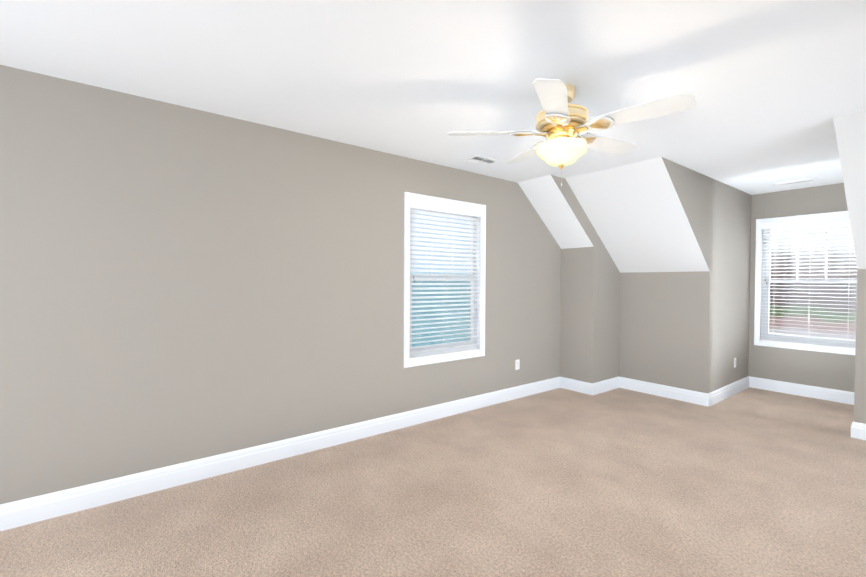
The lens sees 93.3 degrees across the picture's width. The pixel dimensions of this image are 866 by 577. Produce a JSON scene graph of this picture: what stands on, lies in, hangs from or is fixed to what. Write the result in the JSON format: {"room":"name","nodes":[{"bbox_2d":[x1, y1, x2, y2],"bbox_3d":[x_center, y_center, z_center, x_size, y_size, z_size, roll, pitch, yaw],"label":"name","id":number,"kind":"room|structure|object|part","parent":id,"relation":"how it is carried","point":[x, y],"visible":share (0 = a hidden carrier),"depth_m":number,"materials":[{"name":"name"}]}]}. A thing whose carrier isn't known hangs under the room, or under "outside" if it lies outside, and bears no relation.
{"room":"empty attic bedroom","nodes":[
{"label":"empty attic bedroom","id":0,"kind":"room"},
{"bbox_2d":[0,65,560,503],"bbox_3d":[-0.911,0.044,3.191,6.356,2.440,0.001,0,1,-38],"label":"wall","id":1,"kind":"structure","parent":0,"point":[180,284],"depth_m":2.72,"materials":[{"name":"paint"}]},
{"bbox_2d":[0,376,559,530],"bbox_3d":[-0.912,1.196,3.204,6.356,0.136,0.016,0,1,-38],"label":"baseboard","id":2,"kind":"structure","parent":1,"relation":"attached to","point":[15,514],"depth_m":2.80,"materials":[{"name":"white wood"}]},
{"bbox_2d":[404,192,485,367],"bbox_3d":[0.110,-0.079,4.038,1.015,1.583,0.135,0,1,-38],"label":"window","id":3,"kind":"structure","parent":1,"relation":"in","point":[408,196],"depth_m":4.07,"materials":[{"name":"white plastic"}]},
{"bbox_3d":[0.093,-0.079,4.061,0.909,1.477,0.073,0,1,-38],"label":"left window sash","id":4,"kind":"part","parent":3,"relation":"part of","materials":[{"name":"white plastic"}]},
{"bbox_2d":[409,199,481,359],"bbox_3d":[0.127,-0.079,4.016,0.905,1.470,0.066,0,1,-38],"label":"window blinds","id":5,"kind":"object","parent":3,"relation":"attached to","point":[424,205],"visible":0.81,"depth_m":3.99,"materials":[{"name":"white plastic"}]},
{"bbox_2d":[515,359,519,369],"bbox_3d":[0.960,0.866,4.650,0.070,0.114,0.008,0,1,-38],"label":"outlet","id":6,"kind":"object","parent":1,"relation":"attached to","point":[517,364],"visible":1,"depth_m":4.65,"materials":[{"name":"plastic"}]},
{"bbox_2d":[0,387,865,576],"bbox_3d":[1.358,1.298,1.874,8.320,0.001,4.900,0,1,-38],"label":"floor","id":7,"kind":"structure","parent":0,"point":[623,482],"depth_m":2.42,"materials":[{"name":"carpet"}]},
{"bbox_2d":[0,0,865,194],"bbox_3d":[1.371,-1.141,1.833,8.320,0.001,4.900,0,1,-38],"label":"ceiling","id":8,"kind":"structure","parent":0,"point":[775,87],"depth_m":2.13,"materials":[{"name":"paint"}]},
{"bbox_2d":[462,154,500,165],"bbox_3d":[0.442,-1.171,3.762,0.310,0.016,0.200,0,1,-38],"label":"ceiling vent","id":9,"kind":"object","parent":8,"relation":"in","point":[480,160],"visible":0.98,"depth_m":3.75,"materials":[{"name":"metal"}]},
{"bbox_2d":[448,78,695,185],"bbox_3d":[0.784,-0.874,2.387,1.257,0.559,1.278,0,1,-38],"label":"ceiling fan","id":10,"kind":"object","parent":8,"relation":"hanging from","point":[562,122],"visible":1,"depth_m":2.26,"materials":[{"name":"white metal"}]},
{"bbox_2d":[772,177,818,185],"bbox_3d":[3.971,-1.165,4.487,0.200,0.016,0.360,0,1,-38],"label":"ceiling vent","id":11,"kind":"object","parent":8,"relation":"in","point":[796,181],"visible":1,"depth_m":4.46,"materials":[{"name":"metal"}]},
{"bbox_2d":[518,175,593,248],"bbox_3d":[1.415,-0.840,4.689,0.833,0.700,0.445,0,1,-38],"label":"ceiling slope","id":12,"kind":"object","parent":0,"point":[548,201],"visible":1,"depth_m":4.67,"materials":[{"name":"paint"}]},
{"bbox_2d":[560,247,593,382],"bbox_3d":[1.738,0.377,4.964,0.001,1.740,0.445,0,1,-38],"label":"wall","id":13,"kind":"structure","parent":0,"point":[576,320],"depth_m":4.95,"materials":[{"name":"paint"}]},
{"bbox_2d":[560,377,591,394],"bbox_3d":[1.729,1.179,4.971,0.016,0.136,0.390,0,1,-38],"label":"baseboard","id":14,"kind":"structure","parent":13,"relation":"attached to","point":[566,383],"depth_m":4.95,"materials":[{"name":"white wood"}]},
{"bbox_2d":[551,175,619,382],"bbox_3d":[1.785,0.032,4.712,1.437,2.440,0.001,0,1,-38],"label":"wall","id":15,"kind":"structure","parent":0,"point":[606,300],"depth_m":4.91,"materials":[{"name":"paint"}]},
{"bbox_2d":[592,376,619,394],"bbox_3d":[2.096,1.181,4.966,0.590,0.136,0.016,0,1,-38],"label":"baseboard","id":16,"kind":"structure","parent":15,"relation":"attached to","point":[613,383],"depth_m":4.96,"materials":[{"name":"white wood"}]},
{"bbox_2d":[565,157,708,272],"bbox_3d":[2.191,-0.684,4.388,1.182,0.993,0.985,0,1,-38],"label":"ceiling slope","id":17,"kind":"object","parent":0,"point":[636,216],"visible":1,"depth_m":4.32,"materials":[{"name":"paint"}]},
{"bbox_2d":[662,157,751,392],"bbox_3d":[3.027,0.043,4.427,2.542,2.440,0.001,0,1,-38],"label":"wall","id":18,"kind":"structure","parent":0,"point":[718,214],"depth_m":4.62,"materials":[{"name":"paint"}]},
{"bbox_2d":[708,376,751,406],"bbox_3d":[3.487,1.192,4.797,1.376,0.136,0.016,0,1,-38],"label":"baseboard","id":19,"kind":"structure","parent":18,"relation":"attached to","point":[720,394],"depth_m":4.75,"materials":[{"name":"white wood"}]},
{"bbox_2d":[619,269,865,423],"bbox_3d":[3.713,0.561,3.398,0.001,1.447,4.455,0,1,-38],"label":"wall","id":20,"kind":"structure","parent":0,"point":[664,328],"depth_m":4.66,"materials":[{"name":"paint"}]},
{"bbox_2d":[620,377,707,405],"bbox_3d":[2.637,1.187,4.784,0.016,0.136,0.965,0,1,-38],"label":"baseboard","id":21,"kind":"structure","parent":20,"relation":"attached to","point":[700,398],"depth_m":4.71,"materials":[{"name":"white wood"}]},
{"bbox_2d":[851,421,865,439],"bbox_3d":[4.324,1.233,2.602,0.016,0.136,2.346,0,1,-38],"label":"baseboard","id":22,"kind":"structure","parent":20,"relation":"attached to","point":[858,430],"depth_m":3.49,"materials":[{"name":"white wood"}]},
{"bbox_2d":[748,183,854,391],"bbox_3d":[4.369,0.044,4.769,0.001,2.440,1.100,0,1,-38],"label":"wall","id":23,"kind":"structure","parent":0,"point":[824,370],"depth_m":4.84,"materials":[{"name":"paint"}]},
{"bbox_2d":[752,377,853,404],"bbox_3d":[4.356,1.196,4.784,0.016,0.136,1.020,0,1,-38],"label":"baseboard","id":24,"kind":"structure","parent":23,"relation":"attached to","point":[840,396],"depth_m":4.78,"materials":[{"name":"white wood"}]},
{"bbox_2d":[754,211,856,354],"bbox_3d":[4.414,-0.069,4.786,0.135,1.583,1.015,0,1,-38],"label":"window","id":25,"kind":"structure","parent":23,"relation":"in","point":[758,287],"depth_m":4.93,"materials":[{"name":"white plastic"}]},
{"bbox_2d":[760,216,856,349],"bbox_3d":[4.393,-0.070,4.769,0.066,1.470,0.905,0,1,-38],"label":"window blinds","id":26,"kind":"object","parent":25,"relation":"attached to","point":[819,221],"visible":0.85,"depth_m":4.76,"materials":[{"name":"white plastic"}]},
{"bbox_3d":[4.437,-0.069,4.804,0.073,1.477,0.909,0,1,-38],"label":"right window sash","id":27,"kind":"part","parent":25,"relation":"part of","materials":[{"name":"white plastic"}]},
{"bbox_2d":[833,111,865,268],"bbox_3d":[3.890,-0.638,2.191,1.182,0.993,2.370,0,1,-38],"label":"ceiling","id":28,"kind":"structure","parent":0,"point":[850,130],"depth_m":2.94,"materials":[{"name":"paint"}]},
{"label":"outside","id":29,"kind":"structure","parent":0,"visible":0},
{"bbox_2d":[410,213,469,346],"bbox_3d":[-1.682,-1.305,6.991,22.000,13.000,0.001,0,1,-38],"label":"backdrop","id":30,"kind":"structure","parent":29,"point":[439,325],"depth_m":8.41,"materials":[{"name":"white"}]},
{"bbox_2d":[769,223,856,339],"bbox_3d":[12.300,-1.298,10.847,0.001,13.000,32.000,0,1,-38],"label":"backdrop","id":31,"kind":"structure","parent":29,"point":[804,275],"depth_m":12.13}
]}

